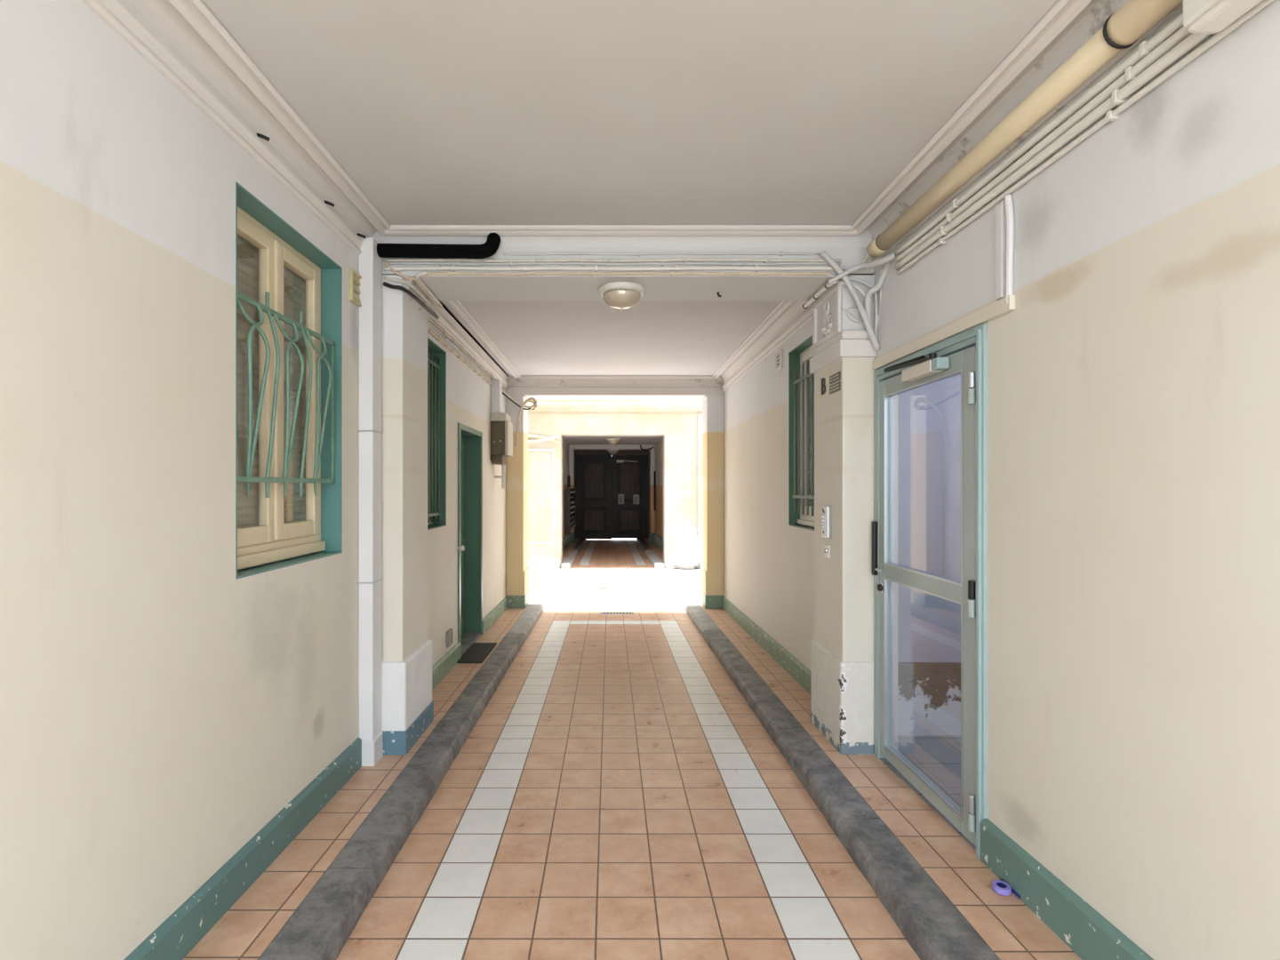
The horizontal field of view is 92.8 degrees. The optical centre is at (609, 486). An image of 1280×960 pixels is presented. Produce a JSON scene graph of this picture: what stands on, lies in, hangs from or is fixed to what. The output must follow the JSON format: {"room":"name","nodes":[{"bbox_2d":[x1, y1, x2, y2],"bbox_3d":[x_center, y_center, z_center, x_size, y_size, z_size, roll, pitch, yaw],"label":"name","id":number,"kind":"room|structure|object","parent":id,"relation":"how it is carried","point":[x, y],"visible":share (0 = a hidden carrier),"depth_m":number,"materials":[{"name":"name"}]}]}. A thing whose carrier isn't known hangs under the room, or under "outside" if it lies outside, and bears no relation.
{"room":"building entrance passageway","nodes":[
{"label":"building entrance passageway","id":0,"kind":"room"},
{"bbox_2d":[0,0,506,959],"bbox_3d":[-1.485,0.275,3.775,0.250,3.900,9.350,0,0,0],"label":"wall","id":1,"kind":"structure","parent":0,"point":[160,707],"depth_m":1.74,"materials":[{"name":"beige paint"}]},
{"bbox_2d":[80,0,376,254],"bbox_3d":[-1.329,-1.337,1.270,0.062,0.175,4.340,0,0,0],"label":"crown molding","id":2,"kind":"structure","parent":1,"relation":"attached to","point":[155,29],"depth_m":2.11,"materials":[{"name":"paint"}]},
{"bbox_2d":[123,737,361,959],"bbox_3d":[-1.347,1.397,1.200,0.026,0.251,4.200,0,0,0],"label":"baseboard","id":3,"kind":"structure","parent":1,"relation":"attached to","point":[176,937],"depth_m":2.21,"materials":[{"name":"teal paint"}]},
{"bbox_2d":[235,181,342,579],"bbox_3d":[-1.470,-0.385,2.651,0.220,1.448,0.875,0,0,0],"label":"window","id":4,"kind":"structure","parent":1,"relation":"in","point":[276,532],"depth_m":2.69,"materials":[{"name":"teal paint"}]},
{"bbox_2d":[237,291,334,498],"bbox_3d":[-1.374,-0.372,2.648,0.060,0.837,0.849,0,0,0],"label":"window grille","id":5,"kind":"object","parent":4,"relation":"attached to","point":[248,478],"visible":0.97,"depth_m":2.59,"materials":[{"name":"metal"}]},
{"bbox_2d":[348,268,361,306],"bbox_3d":[-1.349,-1.050,3.235,0.022,0.165,0.135,0,0,0],"label":"air vent","id":6,"kind":"object","parent":1,"relation":"in","point":[354,283],"visible":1,"depth_m":3.21,"materials":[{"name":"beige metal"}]},
{"bbox_2d":[357,237,383,766],"bbox_3d":[-1.314,0.085,3.345,0.092,2.864,0.139,0,0,0],"label":"pipe","id":7,"kind":"object","parent":1,"relation":"attached to","point":[371,734],"visible":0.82,"depth_m":3.29,"materials":[{"name":"metal"}]},
{"bbox_2d":[381,273,433,755],"bbox_3d":[-1.242,0.210,3.685,0.235,2.830,0.540,0,0,0],"label":"pillar","id":8,"kind":"structure","parent":1,"relation":"attached to","point":[407,703],"depth_m":3.45,"materials":[{"name":"beige paint"}]},
{"bbox_2d":[384,276,437,314],"bbox_3d":[-1.133,-1.147,3.675,0.150,0.070,0.559,0,0,14],"label":"cable","id":9,"kind":"object","parent":8,"relation":"attached to","point":[419,292],"visible":1,"depth_m":3.46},
{"bbox_2d":[383,281,439,319],"bbox_3d":[-1.137,-1.112,3.667,0.138,0.076,0.562,0,0,15],"label":"cable","id":10,"kind":"object","parent":8,"relation":"attached to","point":[392,286],"visible":1,"depth_m":3.46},
{"bbox_2d":[427,336,446,529],"bbox_3d":[-1.470,-0.393,4.615,0.220,1.443,0.878,0,0,0],"label":"window","id":11,"kind":"structure","parent":1,"relation":"in","point":[433,348],"depth_m":5.05,"materials":[{"name":"green paint"}]},
{"bbox_2d":[427,350,440,523],"bbox_3d":[-1.405,-0.383,4.615,0.018,1.335,0.850,0,0,0],"label":"window grille","id":12,"kind":"object","parent":11,"relation":"attached to","point":[435,514],"visible":0.38,"depth_m":4.80,"materials":[{"name":"metal"}]},
{"bbox_2d":[432,642,461,689],"bbox_3d":[-1.347,1.466,4.705,0.026,0.201,1.510,0,0,0],"label":"baseboard","id":13,"kind":"structure","parent":1,"relation":"attached to","point":[444,665],"depth_m":4.95,"materials":[{"name":"green paint"}]},
{"bbox_2d":[427,320,492,379],"bbox_3d":[-1.349,-1.220,5.450,0.021,0.028,3.020,0,0,0],"label":"conduit","id":14,"kind":"object","parent":1,"relation":"attached to","point":[428,322],"visible":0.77,"depth_m":5.31,"materials":[{"name":"grey plastic"}]},
{"bbox_2d":[427,328,493,385],"bbox_3d":[-1.345,-1.160,5.450,0.029,0.036,3.020,0,0,0],"label":"conduit","id":15,"kind":"object","parent":1,"relation":"attached to","point":[437,337],"visible":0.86,"depth_m":5.31,"materials":[{"name":"plastic"}]},
{"bbox_2d":[427,316,506,390],"bbox_3d":[-1.349,-1.250,5.920,0.023,0.030,3.960,0,0,0],"label":"conduit","id":16,"kind":"object","parent":1,"relation":"attached to","point":[428,318],"visible":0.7,"depth_m":5.48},
{"bbox_2d":[428,300,508,388],"bbox_3d":[-1.329,-1.354,5.960,0.062,0.158,4.080,0,0,0],"label":"crown molding","id":17,"kind":"structure","parent":1,"relation":"attached to","point":[446,321],"depth_m":5.69,"materials":[{"name":"paint"}]},
{"bbox_2d":[457,422,482,655],"bbox_3d":[-1.449,0.730,5.937,0.302,2.599,1.026,0,0,0],"label":"door","id":18,"kind":"structure","parent":1,"relation":"in","point":[469,439],"depth_m":6.40,"materials":[{"name":"green paint"}]},
{"bbox_2d":[482,596,508,634],"bbox_3d":[-1.347,1.518,7.220,0.026,0.202,1.560,0,0,0],"label":"baseboard","id":19,"kind":"structure","parent":1,"relation":"attached to","point":[499,610],"depth_m":7.06,"materials":[{"name":"green paint"}]},
{"bbox_2d":[490,379,512,464],"bbox_3d":[-1.264,-0.741,7.150,0.197,0.972,0.420,0,0,0],"label":"meter box","id":20,"kind":"object","parent":1,"relation":"attached to","point":[501,428],"visible":1,"depth_m":6.97,"materials":[{"name":"brown paint"}]},
{"bbox_2d":[505,388,528,607],"bbox_3d":[-1.236,0.422,8.217,0.248,3.405,0.485,0,0,0],"label":"pillar","id":21,"kind":"structure","parent":1,"relation":"attached to","point":[517,569],"depth_m":8.00,"materials":[{"name":"beige paint"}]},
{"bbox_2d":[168,0,1093,235],"bbox_3d":[0.060,-1.409,1.308,2.686,0.027,4.191,0,0,0],"label":"trim","id":22,"kind":"structure","parent":1,"relation":"attached to","point":[196,12],"depth_m":2.52,"materials":[{"name":"paint"}]},
{"bbox_2d":[182,604,528,959],"bbox_3d":[-1.230,1.618,3.700,0.260,0.394,9.200,0,0,0],"label":"floor","id":23,"kind":"structure","parent":0,"point":[249,926],"depth_m":2.47,"materials":[{"name":"tile"}]},
{"bbox_2d":[456,642,496,663],"bbox_3d":[-1.230,1.548,5.670,0.230,0.028,0.700,0,0,0],"label":"doormat","id":24,"kind":"object","parent":23,"relation":"on","point":[477,652],"visible":0.94,"depth_m":5.63,"materials":[{"name":"rubber"}]},
{"bbox_2d":[562,438,569,537],"bbox_3d":[-1.400,0.375,18.340,0.200,4.100,9.120,0,0,0],"label":"wall","id":25,"kind":"structure","parent":0,"point":[565,445],"depth_m":17.63,"materials":[{"name":"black paint"}]},
{"bbox_2d":[564,488,575,535],"bbox_3d":[-1.201,0.740,18.450,0.202,1.330,2.000,0,0,0],"label":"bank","id":26,"kind":"object","parent":25,"relation":"attached to","point":[569,496],"visible":1,"depth_m":17.45,"materials":[{"name":"black metal"}]},
{"bbox_2d":[569,448,574,543],"bbox_3d":[-1.235,0.400,19.800,0.150,3.250,0.440,0,0,0],"label":"pillar","id":27,"kind":"structure","parent":25,"relation":"attached to","point":[572,451],"depth_m":19.60,"materials":[{"name":"beige paint"}]},
{"bbox_2d":[574,449,648,539],"bbox_3d":[0.075,0.425,22.530,2.750,3.600,0.260,0,0,0],"label":"door","id":28,"kind":"structure","parent":25,"relation":"in","point":[600,479],"depth_m":22.58,"materials":[{"name":"brown wood"}]},
{"bbox_2d":[562,536,581,561],"bbox_3d":[-1.290,1.902,18.210,0.620,0.369,8.780,0,0,0],"label":"floor","id":29,"kind":"structure","parent":0,"point":[571,546],"depth_m":17.40,"materials":[{"name":"tile"}]},
{"bbox_2d":[570,538,654,567],"bbox_3d":[0.055,1.898,18.240,2.310,0.199,9.720,0,0,0],"label":"floor","id":30,"kind":"structure","parent":0,"point":[613,553],"depth_m":16.45,"materials":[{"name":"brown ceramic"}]},
{"bbox_2d":[560,549,578,568],"bbox_3d":[-0.960,1.835,15.150,0.201,0.275,3.700,0,0,0],"label":"kerb stone","id":31,"kind":"object","parent":30,"relation":"on","point":[568,562],"visible":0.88,"depth_m":14.25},
{"bbox_2d":[636,536,652,552],"bbox_3d":[1.090,1.928,19.755,0.221,0.314,5.490,0,0,0],"label":"kerb stone","id":32,"kind":"object","parent":30,"relation":"on","point":[644,545],"visible":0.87,"depth_m":19.00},
{"bbox_2d":[645,550,664,568],"bbox_3d":[1.090,1.835,15.150,0.221,0.276,3.700,0,0,0],"label":"kerb stone","id":33,"kind":"object","parent":30,"relation":"on","point":[654,559],"visible":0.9,"depth_m":14.23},
{"bbox_2d":[562,436,663,444],"bbox_3d":[0.075,-1.505,18.340,3.150,0.340,9.120,0,0,0],"label":"ceiling","id":34,"kind":"structure","parent":0,"point":[571,440],"depth_m":17.75,"materials":[{"name":"white paint"}]},
{"bbox_2d":[569,444,655,449],"bbox_3d":[0.075,-1.285,19.800,2.750,0.180,0.400,0,0,0],"label":"beam","id":35,"kind":"structure","parent":34,"relation":"attached to","point":[573,446],"depth_m":19.60,"materials":[{"name":"paint"}]},
{"bbox_2d":[528,568,700,610],"bbox_3d":[0.100,1.875,10.860,9.400,0.350,5.180,0,0,0],"label":"floor","id":36,"kind":"structure","parent":0,"point":[556,588],"depth_m":10.44,"materials":[{"name":"concrete"}]},
{"bbox_2d":[672,521,698,569],"bbox_3d":[1.660,1.297,13.240,0.580,1.044,0.320,0,0,0],"label":"fountain","id":37,"kind":"object","parent":36,"relation":"on","point":[684,540],"visible":0.99,"depth_m":13.31,"materials":[{"name":"stone"}]},
{"bbox_2d":[507,387,721,399],"bbox_3d":[0.070,-1.445,8.225,2.860,0.500,0.450,0,0,0],"label":"lintel","id":38,"kind":"object","parent":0,"point":[537,393],"visible":0.14,"depth_m":8.00,"materials":[{"name":"paint"}]},
{"bbox_2d":[514,397,537,446],"bbox_3d":[-1.079,-0.823,7.739,0.083,0.665,0.531,0,0,22],"label":"cable","id":39,"kind":"object","parent":38,"relation":"attached to","point":[526,401],"visible":1,"depth_m":7.62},
{"bbox_2d":[528,400,702,567],"bbox_3d":[0.100,-1.575,13.600,9.400,7.800,0.400,0,0,0],"label":"wall","id":40,"kind":"structure","parent":0,"point":[678,430],"depth_m":13.40,"materials":[{"name":"paint"}]},
{"bbox_2d":[528,448,554,543],"bbox_3d":[-1.535,0.225,13.395,0.630,2.100,0.030,0,0,0],"label":"trim","id":41,"kind":"structure","parent":40,"relation":"attached to","point":[552,450],"depth_m":13.38,"materials":[{"name":"paint"}]},
{"bbox_2d":[528,558,559,567],"bbox_3d":[-2.845,1.738,13.380,3.510,0.321,0.040,0,0,0],"label":"trim","id":42,"kind":"structure","parent":40,"relation":"attached to","point":[532,563],"depth_m":13.36,"materials":[{"name":"stone"}]},
{"bbox_2d":[528,402,702,411],"bbox_3d":[0.100,-1.735,13.350,9.400,0.200,0.100,0,0,0],"label":"crown molding","id":43,"kind":"structure","parent":40,"relation":"attached to","point":[541,406],"depth_m":13.33,"materials":[{"name":"paint"}]},
{"bbox_2d":[697,414,702,567],"bbox_3d":[1.978,0.102,13.319,0.094,3.353,0.134,0,0,-27],"label":"downpipe","id":44,"kind":"object","parent":40,"relation":"attached to","point":[700,540],"visible":0.95,"depth_m":13.31,"materials":[{"name":"metal"}]},
{"bbox_2d":[440,300,796,375],"bbox_3d":[0.005,-1.575,6.125,3.250,0.300,4.650,0,0,0],"label":"ceiling","id":45,"kind":"structure","parent":0,"point":[538,338],"depth_m":5.66,"materials":[{"name":"white paint"}]},
{"bbox_2d":[336,610,919,959],"bbox_3d":[0.060,1.600,3.685,2.300,0.187,9.170,0,0,0],"label":"floor","id":46,"kind":"structure","parent":0,"point":[617,795],"depth_m":2.76,"materials":[{"name":"tile"}]},
{"bbox_2d":[257,868,375,959],"bbox_3d":[-1.005,1.564,1.695,0.200,0.218,1.344,0,0,0],"label":"kerb stone","id":47,"kind":"object","parent":46,"relation":"on","point":[322,924],"visible":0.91,"depth_m":2.10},
{"bbox_2d":[327,745,454,889],"bbox_3d":[-1.005,1.591,2.960,0.201,0.214,1.174,0,0,0],"label":"kerb stone","id":48,"kind":"object","parent":46,"relation":"on","point":[380,838],"visible":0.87,"depth_m":2.78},
{"bbox_2d":[421,680,495,759],"bbox_3d":[-1.005,1.616,4.185,0.200,0.215,1.264,0,0,0],"label":"kerb stone","id":49,"kind":"object","parent":46,"relation":"on","point":[458,723],"visible":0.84,"depth_m":4.03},
{"bbox_2d":[471,632,524,691],"bbox_3d":[-1.004,1.645,5.660,0.201,0.225,1.674,0,0,0],"label":"kerb stone","id":50,"kind":"object","parent":46,"relation":"on","point":[498,663],"visible":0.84,"depth_m":5.47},
{"bbox_2d":[506,603,543,641],"bbox_3d":[-1.005,1.682,7.415,0.201,0.227,1.824,0,0,0],"label":"kerb stone","id":51,"kind":"object","parent":46,"relation":"on","point":[527,620],"visible":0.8,"depth_m":7.24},
{"bbox_2d":[684,603,719,636],"bbox_3d":[1.125,1.684,7.515,0.200,0.223,1.624,0,0,0],"label":"kerb stone","id":52,"kind":"object","parent":46,"relation":"on","point":[700,619],"visible":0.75,"depth_m":7.36,"materials":[{"name":"stone"}]},
{"bbox_2d":[703,629,754,679],"bbox_3d":[1.125,1.650,5.910,0.201,0.223,1.574,0,0,0],"label":"kerb stone","id":53,"kind":"object","parent":46,"relation":"on","point":[729,656],"visible":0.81,"depth_m":5.73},
{"bbox_2d":[731,670,796,733],"bbox_3d":[1.125,1.622,4.540,0.201,0.215,1.154,0,0,0],"label":"kerb stone","id":54,"kind":"object","parent":46,"relation":"on","point":[766,706],"visible":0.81,"depth_m":4.41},
{"bbox_2d":[768,720,879,837],"bbox_3d":[1.125,1.599,3.350,0.201,0.214,1.214,0,0,0],"label":"kerb stone","id":55,"kind":"object","parent":46,"relation":"on","point":[836,797],"visible":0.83,"depth_m":3.17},
{"bbox_2d":[838,817,1000,959],"bbox_3d":[1.125,1.569,1.970,0.201,0.223,1.534,0,0,0],"label":"kerb stone","id":56,"kind":"object","parent":46,"relation":"on","point":[931,924],"visible":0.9,"depth_m":2.21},
{"bbox_2d":[167,0,1099,230],"bbox_3d":[0.005,-1.575,1.350,3.250,0.300,4.500,0,0,0],"label":"ceiling","id":57,"kind":"structure","parent":0,"point":[440,112],"depth_m":2.21,"materials":[{"name":"white paint"}]},
{"bbox_2d":[381,247,874,300],"bbox_3d":[0.070,-1.440,3.670,2.860,0.510,0.460,0,0,0],"label":"beam","id":58,"kind":"structure","parent":57,"relation":"attached to","point":[444,287],"depth_m":3.45,"materials":[{"name":"paint"}]},
{"bbox_2d":[383,260,439,306],"bbox_3d":[-1.182,-1.209,3.652,0.186,0.122,0.496,0,0,0],"label":"cable","id":59,"kind":"object","parent":58,"relation":"attached to","point":[384,261],"visible":1,"depth_m":3.42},
{"bbox_2d":[415,271,442,307],"bbox_3d":[-1.091,-1.182,3.687,0.068,0.056,0.566,0,0,-7],"label":"cable","id":60,"kind":"object","parent":58,"relation":"attached to","point":[417,276],"visible":0.98,"depth_m":3.55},
{"bbox_2d":[376,232,500,258],"bbox_3d":[-0.945,-1.333,3.384,0.676,0.138,0.091,0,0,0],"label":"insulated pipe","id":61,"kind":"object","parent":58,"relation":"attached to","point":[490,247],"visible":1,"depth_m":3.35,"materials":[{"name":"rubber"}]},
{"bbox_2d":[385,256,840,263],"bbox_3d":[0.020,-1.272,3.429,2.560,0.028,0.025,0,0,0],"label":"cable","id":62,"kind":"object","parent":58,"relation":"attached to","point":[533,260],"visible":0.98,"depth_m":3.42,"materials":[{"name":"plastic"}]},
{"bbox_2d":[386,261,840,266],"bbox_3d":[0.020,-1.252,3.430,2.560,0.023,0.021,0,0,0],"label":"cable","id":63,"kind":"object","parent":58,"relation":"attached to","point":[439,263],"visible":0.98,"depth_m":3.42,"materials":[{"name":"grey plastic"}]},
{"bbox_2d":[383,264,845,271],"bbox_3d":[0.025,-1.226,3.426,2.590,0.030,0.029,0,0,0],"label":"cable","id":64,"kind":"object","parent":58,"relation":"attached to","point":[453,268],"visible":0.99,"depth_m":3.42,"materials":[{"name":"white plastic"}]},
{"bbox_2d":[598,281,645,311],"bbox_3d":[0.072,-1.120,3.660,0.282,0.131,0.282,0,0,0],"label":"ceiling lamp","id":65,"kind":"object","parent":58,"relation":"attached to","point":[621,296],"visible":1,"depth_m":3.58,"materials":[{"name":"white glass"}]},
{"bbox_2d":[373,230,871,247],"bbox_3d":[0.070,-1.387,3.417,2.860,0.075,0.045,0,0,0],"label":"cove","id":66,"kind":"object","parent":58,"relation":"attached to","point":[864,239],"visible":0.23,"depth_m":3.43,"materials":[{"name":"paint"}]},
{"bbox_2d":[425,271,831,276],"bbox_3d":[0.095,-1.197,3.429,2.310,0.024,0.023,0,0,0],"label":"cable","id":67,"kind":"object","parent":58,"relation":"attached to","point":[449,273],"visible":1,"depth_m":3.42,"materials":[{"name":"plastic"}]},
{"bbox_2d":[503,251,819,255],"bbox_3d":[0.290,-1.309,3.430,1.780,0.021,0.021,0,0,0],"label":"cable","id":68,"kind":"object","parent":58,"relation":"attached to","point":[639,253],"visible":1,"depth_m":3.42,"materials":[{"name":"grey plastic"}]},
{"bbox_2d":[800,280,837,310],"bbox_3d":[1.258,-1.154,3.678,0.040,0.035,0.544,0,0,0],"label":"conduit","id":69,"kind":"object","parent":58,"relation":"attached to","point":[827,285],"visible":0.86,"depth_m":3.66,"materials":[{"name":"white plastic"}]},
{"bbox_2d":[641,536,663,561],"bbox_3d":[1.425,1.902,18.210,0.650,0.369,8.780,0,0,0],"label":"floor","id":70,"kind":"structure","parent":0,"point":[653,547],"depth_m":17.40,"materials":[{"name":"tile"}]},
{"bbox_2d":[648,437,663,538],"bbox_3d":[1.550,0.375,18.340,0.200,4.100,9.120,0,0,0],"label":"wall","id":71,"kind":"structure","parent":0,"point":[659,446],"depth_m":17.89,"materials":[{"name":"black paint"}]},
{"bbox_2d":[648,448,655,543],"bbox_3d":[1.380,0.400,19.800,0.160,3.250,0.440,0,0,0],"label":"pillar","id":72,"kind":"structure","parent":71,"relation":"attached to","point":[652,451],"depth_m":19.60,"materials":[{"name":"beige paint"}]},
{"bbox_2d":[654,532,663,551],"bbox_3d":[1.437,1.611,16.700,0.026,0.488,5.800,0,0,0],"label":"baseboard","id":73,"kind":"structure","parent":71,"relation":"attached to","point":[658,540],"depth_m":17.57,"materials":[{"name":"teal paint"}]},
{"bbox_2d":[699,604,1081,959],"bbox_3d":[1.360,1.618,3.700,0.280,0.394,9.200,0,0,0],"label":"floor","id":74,"kind":"structure","parent":0,"point":[1011,929],"depth_m":2.55,"materials":[{"name":"tile"}]},
{"bbox_2d":[992,880,1011,895],"bbox_3d":[1.435,1.471,2.230,0.060,0.020,0.060,0,0,0],"label":"tape roll","id":75,"kind":"object","parent":74,"relation":"on","point":[1000,887],"visible":1,"depth_m":2.22,"materials":[{"name":"plastic"}]},
{"bbox_2d":[879,736,975,849],"bbox_3d":[2.845,1.589,1.850,2.710,0.172,3.700,0,0,0],"label":"floor","id":76,"kind":"structure","parent":0,"point":[938,758],"depth_m":3.33,"materials":[{"name":"grey tile"}]},
{"bbox_2d":[897,374,960,735],"bbox_3d":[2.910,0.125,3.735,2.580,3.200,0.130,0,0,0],"label":"door glass","id":77,"kind":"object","parent":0,"point":[929,416],"depth_m":3.70,"materials":[{"name":"glass"}]},
{"bbox_2d":[723,0,1279,959],"bbox_3d":[1.560,0.275,3.775,0.120,3.900,9.350,0,0,0],"label":"wall","id":78,"kind":"structure","parent":0,"point":[1133,372],"depth_m":1.75,"materials":[{"name":"beige paint"}]},
{"bbox_2d":[506,376,723,387],"bbox_3d":[0.070,-1.363,7.950,2.860,0.125,0.100,0,0,0],"label":"crown molding","id":79,"kind":"structure","parent":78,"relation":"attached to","point":[513,382],"depth_m":7.95,"materials":[{"name":"paint"}]},
{"bbox_2d":[447,300,794,378],"bbox_3d":[0.083,-1.409,5.940,2.641,0.027,3.976,0,0,0],"label":"trim","id":80,"kind":"structure","parent":78,"relation":"attached to","point":[458,306],"depth_m":6.13,"materials":[{"name":"paint"}]},
{"bbox_2d":[700,388,724,607],"bbox_3d":[1.377,0.422,8.217,0.246,3.405,0.485,0,0,0],"label":"pillar","id":81,"kind":"structure","parent":78,"relation":"attached to","point":[712,569],"depth_m":8.00,"materials":[{"name":"beige paint"}]},
{"bbox_2d":[721,596,811,695],"bbox_3d":[1.487,1.492,5.975,0.026,0.253,4.050,0,0,0],"label":"baseboard","id":82,"kind":"structure","parent":78,"relation":"attached to","point":[797,670],"depth_m":5.50,"materials":[{"name":"green paint"}]},
{"bbox_2d":[720,300,814,391],"bbox_3d":[1.469,-1.330,5.960,0.062,0.190,4.080,0,0,0],"label":"crown molding","id":83,"kind":"structure","parent":78,"relation":"attached to","point":[794,319],"depth_m":5.57,"materials":[{"name":"paint"}]},
{"bbox_2d":[775,349,782,371],"bbox_3d":[1.489,-1.110,5.370,0.022,0.165,0.160,0,0,0],"label":"air vent","id":84,"kind":"object","parent":78,"relation":"in","point":[779,354],"visible":1,"depth_m":5.36,"materials":[{"name":"paint"}]},
{"bbox_2d":[788,335,814,530],"bbox_3d":[1.609,-0.395,4.650,0.220,1.448,0.908,0,0,0],"label":"window","id":85,"kind":"structure","parent":78,"relation":"in","point":[803,352],"depth_m":5.05,"materials":[{"name":"green paint"}]},
{"bbox_2d":[792,356,814,516],"bbox_3d":[1.530,-0.375,4.650,0.018,1.200,0.880,0,0,0],"label":"window grille","id":86,"kind":"object","parent":85,"relation":"attached to","point":[803,496],"visible":0.56,"depth_m":4.81,"materials":[{"name":"metal"}]},
{"bbox_2d":[808,360,814,505],"bbox_3d":[1.651,-0.395,4.650,0.019,1.440,0.896,0,0,0],"label":"window","id":87,"kind":"structure","parent":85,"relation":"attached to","point":[810,378],"depth_m":4.98,"materials":[{"name":"metal"}]},
{"bbox_2d":[809,272,876,754],"bbox_3d":[1.396,0.210,3.680,0.208,2.830,0.540,0,0,0],"label":"pillar","id":88,"kind":"structure","parent":78,"relation":"attached to","point":[843,644],"depth_m":3.44,"materials":[{"name":"beige paint"}]},
{"bbox_2d":[820,375,828,398],"bbox_3d":[1.310,-0.607,3.726,0.011,0.120,0.128,0,0,0],"label":"letter sign","id":89,"kind":"object","parent":88,"relation":"attached to","point":[824,381],"visible":1,"depth_m":3.70,"materials":[{"name":"beige paint"}]},
{"bbox_2d":[821,505,831,538],"bbox_3d":[1.298,0.213,3.660,0.034,0.193,0.104,0,0,0],"label":"intercom","id":90,"kind":"object","parent":88,"relation":"attached to","point":[826,510],"visible":1,"depth_m":3.62,"materials":[{"name":"metal"}]},
{"bbox_2d":[829,371,840,394],"bbox_3d":[1.311,-0.601,3.547,0.007,0.108,0.165,0,0,0],"label":"plaque","id":91,"kind":"object","parent":88,"relation":"attached to","point":[836,387],"visible":1,"depth_m":3.54,"materials":[{"name":"grey paint"}]},
{"bbox_2d":[825,273,878,336],"bbox_3d":[1.359,-1.008,3.414,0.279,0.375,0.029,0,0,4],"label":"cable","id":92,"kind":"object","parent":88,"relation":"attached to","point":[868,284],"visible":0.76,"depth_m":3.40,"materials":[{"name":"grey plastic"}]},
{"bbox_2d":[819,250,879,351],"bbox_3d":[1.341,-1.035,3.386,0.334,0.563,0.048,0,0,2],"label":"conduit","id":93,"kind":"object","parent":78,"relation":"attached to","point":[836,267],"visible":0.98,"depth_m":3.38,"materials":[{"name":"grey plastic"}]},
{"bbox_2d":[827,251,896,284],"bbox_3d":[1.377,-1.176,3.307,0.367,0.099,0.107,0,0,45],"label":"conduit","id":94,"kind":"object","parent":78,"relation":"attached to","point":[891,257],"visible":0.98,"depth_m":3.32,"materials":[{"name":"grey plastic"}]},
{"bbox_2d":[864,261,890,330],"bbox_3d":[1.469,-1.049,3.327,0.056,0.364,0.182,0,0,-25],"label":"conduit","id":95,"kind":"object","parent":78,"relation":"attached to","point":[868,297],"visible":0.83,"depth_m":3.35,"materials":[{"name":"grey plastic"}]},
{"bbox_2d":[872,322,987,858],"bbox_3d":[1.477,0.463,2.920,0.166,2.225,1.000,0,0,0],"label":"door","id":96,"kind":"structure","parent":78,"relation":"in","point":[964,354],"depth_m":2.56,"materials":[{"name":"grey paint"}]},
{"bbox_2d":[872,194,1015,369],"bbox_3d":[1.486,-0.868,2.834,0.028,0.429,1.172,0,0,0],"label":"cable trunking","id":97,"kind":"object","parent":78,"relation":"attached to","point":[1004,303],"visible":1,"depth_m":2.32,"materials":[{"name":"plastic"}]},
{"bbox_2d":[866,0,1182,257],"bbox_3d":[1.437,-1.280,1.397,0.103,0.103,3.795,0,0,0],"label":"drain pipe","id":98,"kind":"object","parent":78,"relation":"attached to","point":[1123,28],"visible":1,"depth_m":1.99,"materials":[{"name":"beige plastic"}]},
{"bbox_2d":[1106,0,1182,45],"bbox_3d":[1.437,-1.280,0.600,0.100,0.100,2.200,0,0,0],"label":"socket","id":99,"kind":"object","parent":98,"relation":"attached to","point":[1133,19],"depth_m":1.63,"materials":[{"name":"beige plastic"}]},
{"bbox_2d":[867,0,1182,261],"bbox_3d":[1.469,-1.337,1.270,0.062,0.175,4.340,0,0,0],"label":"crown molding","id":100,"kind":"structure","parent":78,"relation":"attached to","point":[1094,20],"depth_m":2.19,"materials":[{"name":"paint"}]},
{"bbox_2d":[894,13,1183,255],"bbox_3d":[1.481,-1.202,1.315,0.040,0.037,3.630,0,0,0],"label":"conduit","id":101,"kind":"object","parent":78,"relation":"attached to","point":[1146,47],"visible":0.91,"depth_m":1.98,"materials":[{"name":"white plastic"}]},
{"bbox_2d":[895,26,1191,262],"bbox_3d":[1.481,-1.165,1.315,0.040,0.037,3.630,0,0,0],"label":"conduit","id":102,"kind":"object","parent":78,"relation":"attached to","point":[1132,72],"visible":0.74,"depth_m":1.94,"materials":[{"name":"white plastic"}]},
{"bbox_2d":[894,33,1211,270],"bbox_3d":[1.480,-1.127,1.315,0.042,0.039,3.630,0,0,0],"label":"conduit","id":103,"kind":"object","parent":78,"relation":"attached to","point":[1118,96],"visible":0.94,"depth_m":1.92,"materials":[{"name":"white plastic"}]},
{"bbox_2d":[980,817,1153,959],"bbox_3d":[1.487,1.378,0.760,0.026,0.253,3.320,0,0,0],"label":"baseboard","id":104,"kind":"structure","parent":78,"relation":"attached to","point":[1087,932],"depth_m":2.02,"materials":[{"name":"teal paint"}]},
{"bbox_2d":[896,0,1274,274],"bbox_3d":[1.487,-1.097,1.315,0.028,0.025,3.630,0,0,0],"label":"conduit","id":105,"kind":"object","parent":78,"relation":"attached to","point":[1111,115],"visible":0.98,"depth_m":1.79,"materials":[{"name":"white plastic"}]},
{"bbox_2d":[1182,0,1262,33],"bbox_3d":[1.429,-1.150,1.370,0.146,0.150,0.180,0,0,0],"label":"junction box","id":106,"kind":"object","parent":78,"relation":"attached to","point":[1198,16],"visible":1,"depth_m":1.40,"materials":[{"name":"white plastic"}]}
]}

